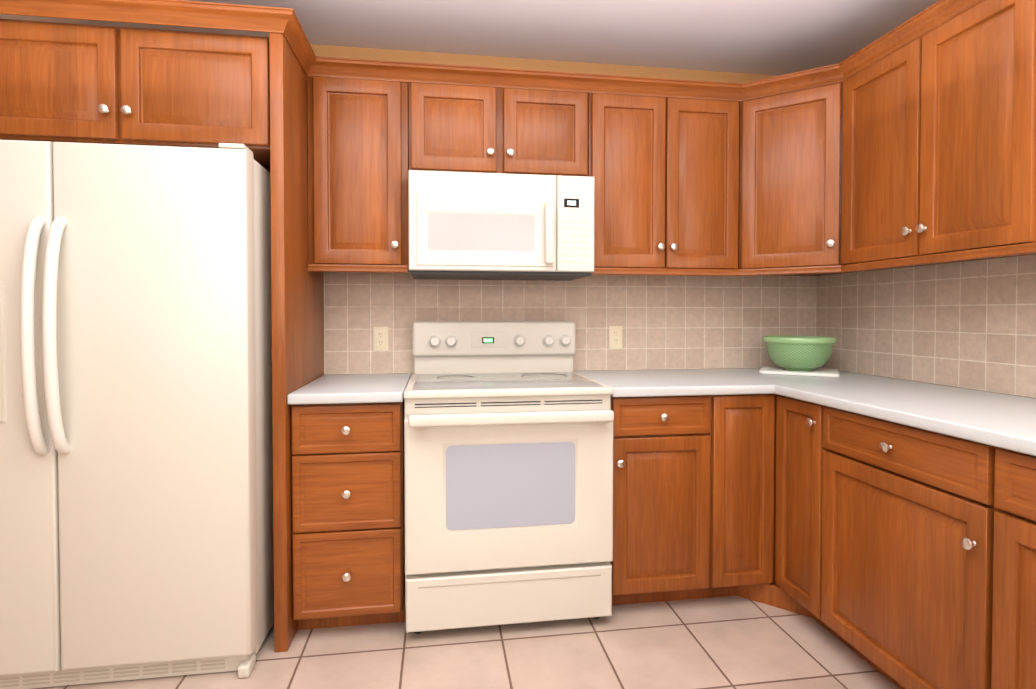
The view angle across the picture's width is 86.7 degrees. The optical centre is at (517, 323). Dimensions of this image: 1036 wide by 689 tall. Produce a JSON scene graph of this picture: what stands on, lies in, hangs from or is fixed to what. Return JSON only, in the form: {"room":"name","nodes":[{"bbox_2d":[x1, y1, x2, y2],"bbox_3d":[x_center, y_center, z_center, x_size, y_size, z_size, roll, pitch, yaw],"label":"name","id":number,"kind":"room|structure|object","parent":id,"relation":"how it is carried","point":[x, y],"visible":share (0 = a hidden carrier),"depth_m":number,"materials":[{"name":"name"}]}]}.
{"room":"kitchen","nodes":[
{"label":"kitchen","id":0,"kind":"room"},
{"bbox_2d":[32,582,898,688],"bbox_3d":[-0.742,1.202,1.724,5.235,0.060,7.240,0,1,-8],"label":"floor","id":1,"kind":"structure","parent":0,"point":[732,642],"depth_m":1.93,"materials":[{"name":"tile"}]},
{"bbox_2d":[0,139,273,688],"bbox_3d":[-1.394,0.287,2.068,0.932,1.756,0.838,0,1,-8],"label":"refrigerator","id":2,"kind":"object","parent":1,"relation":"on","point":[136,482],"visible":1,"depth_m":1.75,"materials":[{"name":"beige metal"}]},
{"bbox_2d":[291,399,404,629],"bbox_3d":[-0.671,0.722,2.319,0.399,0.878,0.620,0,1,-8],"label":"base cabinet","id":3,"kind":"object","parent":1,"relation":"on","point":[348,459],"depth_m":2.02,"materials":[{"name":"brown wood"}]},
{"bbox_2d":[287,373,410,404],"bbox_3d":[-0.667,0.263,2.296,0.404,0.038,0.642,0,1,-8],"label":"countertop","id":4,"kind":"structure","parent":3,"relation":"on","point":[334,388],"depth_m":2.07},
{"bbox_2d":[404,321,613,633],"bbox_3d":[-0.066,0.576,2.338,0.788,1.168,0.730,0,1,-8],"label":"range","id":5,"kind":"object","parent":1,"relation":"on","point":[508,433],"visible":1,"depth_m":2.05,"materials":[{"name":"beige metal"}]},
{"bbox_2d":[610,395,710,604],"bbox_3d":[0.530,0.719,2.493,0.417,0.878,0.620,0,1,-8],"label":"base cabinet","id":6,"kind":"object","parent":1,"relation":"on","point":[662,444],"depth_m":2.19,"materials":[{"name":"brown wood"}]},
{"bbox_2d":[711,394,818,622],"bbox_3d":[1.211,0.719,2.454,0.914,0.878,0.890,0,1,-8],"label":"base cabinet","id":7,"kind":"object","parent":1,"relation":"on","point":[765,447],"depth_m":2.23,"materials":[{"name":"brown wood"}]},
{"bbox_2d":[575,368,770,396],"bbox_3d":[0.647,0.260,2.485,0.660,0.038,0.644,0,1,-8],"label":"countertop","id":8,"kind":"structure","parent":7,"relation":"on","point":[662,382],"depth_m":2.28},
{"bbox_2d":[727,368,1035,455],"bbox_3d":[1.435,0.274,1.704,0.675,0.038,2.414,0,1,-8],"label":"countertop","id":9,"kind":"structure","parent":7,"relation":"on","point":[1005,421],"depth_m":1.77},
{"bbox_2d":[759,366,839,376],"bbox_3d":[1.355,0.230,2.653,0.335,0.014,0.275,1,1,28],"label":"cutting board","id":10,"kind":"object","parent":9,"relation":"on","point":[820,372],"visible":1,"depth_m":2.58,"materials":[{"name":"white plastic"}]},
{"bbox_2d":[763,335,836,370],"bbox_3d":[1.355,0.143,2.651,0.318,0.160,0.318,0,1,-8],"label":"mixing bowl","id":11,"kind":"object","parent":10,"relation":"on","point":[798,353],"visible":1,"depth_m":2.54,"materials":[{"name":"green ceramic"}]},
{"bbox_2d":[819,405,978,688],"bbox_3d":[1.454,0.733,1.728,0.640,0.878,0.613,0,1,-8],"label":"base cabinet","id":12,"kind":"object","parent":1,"relation":"on","point":[900,556],"depth_m":1.64,"materials":[{"name":"brown wood"}]},
{"bbox_2d":[975,443,1035,688],"bbox_3d":[1.563,0.747,0.973,0.640,0.878,0.913,0,1,-8],"label":"base cabinet","id":13,"kind":"object","parent":1,"relation":"on","point":[1005,639],"depth_m":1.34,"materials":[{"name":"brown wood"}]},
{"bbox_2d":[0,0,938,75],"bbox_3d":[-0.742,-1.324,1.677,5.235,0.080,7.240,0,1,-8],"label":"ceiling","id":14,"kind":"structure","parent":0,"point":[774,37],"depth_m":2.41,"materials":[{"name":"paint"}]},
{"bbox_2d":[310,44,777,374],"bbox_3d":[-0.879,-0.074,2.651,5.235,2.457,0.120,0,1,-8],"label":"wall","id":15,"kind":"structure","parent":0,"point":[486,61],"depth_m":2.70,"materials":[{"name":"beige paint"}]},
{"bbox_2d":[0,0,299,191],"bbox_3d":[-1.405,-0.855,2.180,0.991,0.452,0.628,0,1,-8],"label":"upper cabinet","id":16,"kind":"object","parent":15,"relation":"attached to","point":[60,82],"depth_m":1.88,"materials":[{"name":"brown wood"}]},
{"bbox_2d":[300,52,411,275],"bbox_3d":[-0.687,-0.666,2.437,0.407,0.839,0.330,0,1,-8],"label":"upper cabinet","id":17,"kind":"object","parent":15,"relation":"attached to","point":[356,114],"depth_m":2.28,"materials":[{"name":"brown wood"}]},
{"bbox_2d":[412,62,595,179],"bbox_3d":[-0.095,-0.865,2.519,0.783,0.444,0.330,0,1,-8],"label":"upper cabinet","id":18,"kind":"object","parent":15,"relation":"attached to","point":[465,118],"depth_m":2.36,"materials":[{"name":"brown wood"}]},
{"bbox_2d":[408,170,594,280],"bbox_3d":[-0.085,-0.417,2.455,0.774,0.415,0.469,0,1,-8],"label":"microwave","id":19,"kind":"object","parent":18,"relation":"attached to","point":[480,226],"visible":1,"depth_m":2.26,"materials":[{"name":"white plastic"}]},
{"bbox_2d":[324,272,815,373],"bbox_3d":[0.344,-0.008,2.765,2.540,0.486,0.004,0,1,-8],"label":"tile backsplash","id":20,"kind":"structure","parent":15,"relation":"attached to","point":[666,321],"depth_m":2.78,"materials":[{"name":"beige tile"}]},
{"bbox_2d":[373,327,387,350],"bbox_3d":[-0.654,0.072,2.617,0.070,0.115,0.007,0,1,-8],"label":"electrical outlet","id":21,"kind":"object","parent":20,"relation":"attached to","point":[380,338],"visible":1,"depth_m":2.62,"materials":[{"name":"beige plastic"}]},
{"bbox_2d":[609,326,621,348],"bbox_3d":[0.495,0.069,2.783,0.070,0.115,0.007,0,1,-8],"label":"electrical outlet","id":22,"kind":"object","parent":20,"relation":"attached to","point":[615,337],"visible":1,"depth_m":2.78,"materials":[{"name":"beige plastic"}]},
{"bbox_2d":[592,74,739,275],"bbox_3d":[0.649,-0.670,2.630,0.714,0.839,0.330,0,1,-8],"label":"upper cabinet","id":23,"kind":"object","parent":15,"relation":"attached to","point":[667,188],"depth_m":2.47,"materials":[{"name":"brown wood"}]},
{"bbox_2d":[740,63,839,271],"bbox_3d":[1.196,-0.668,2.422,0.308,0.834,0.266,0,1,-8],"label":"upper cabinet","id":24,"kind":"object","parent":15,"relation":"attached to","point":[790,123],"depth_m":2.41,"materials":[{"name":"brown wood"}]},
{"bbox_2d":[736,268,891,275],"bbox_3d":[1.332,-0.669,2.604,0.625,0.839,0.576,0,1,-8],"label":"trim","id":25,"kind":"structure","parent":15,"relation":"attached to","point":[755,271],"depth_m":2.43,"materials":[{"name":"brown wood"}]},
{"bbox_2d":[820,254,1034,397],"bbox_3d":[1.975,-0.039,0.779,0.120,2.457,4.400,0,1,-8],"label":"wall","id":26,"kind":"structure","parent":0,"point":[933,383],"depth_m":2.20,"materials":[{"name":"beige tile"}]},
{"bbox_2d":[816,254,1035,397],"bbox_3d":[1.773,0.011,1.741,0.004,0.486,2.400,0,1,-8],"label":"tile backsplash","id":27,"kind":"structure","parent":26,"relation":"attached to","point":[969,324],"depth_m":2.21,"materials":[{"name":"beige tile"}]},
{"bbox_2d":[840,0,1035,267],"bbox_3d":[1.575,-0.657,1.954,0.330,0.839,0.775,0,1,-8],"label":"upper cabinet","id":28,"kind":"object","parent":26,"relation":"attached to","point":[908,142],"depth_m":1.85,"materials":[{"name":"brown wood"}]}
]}

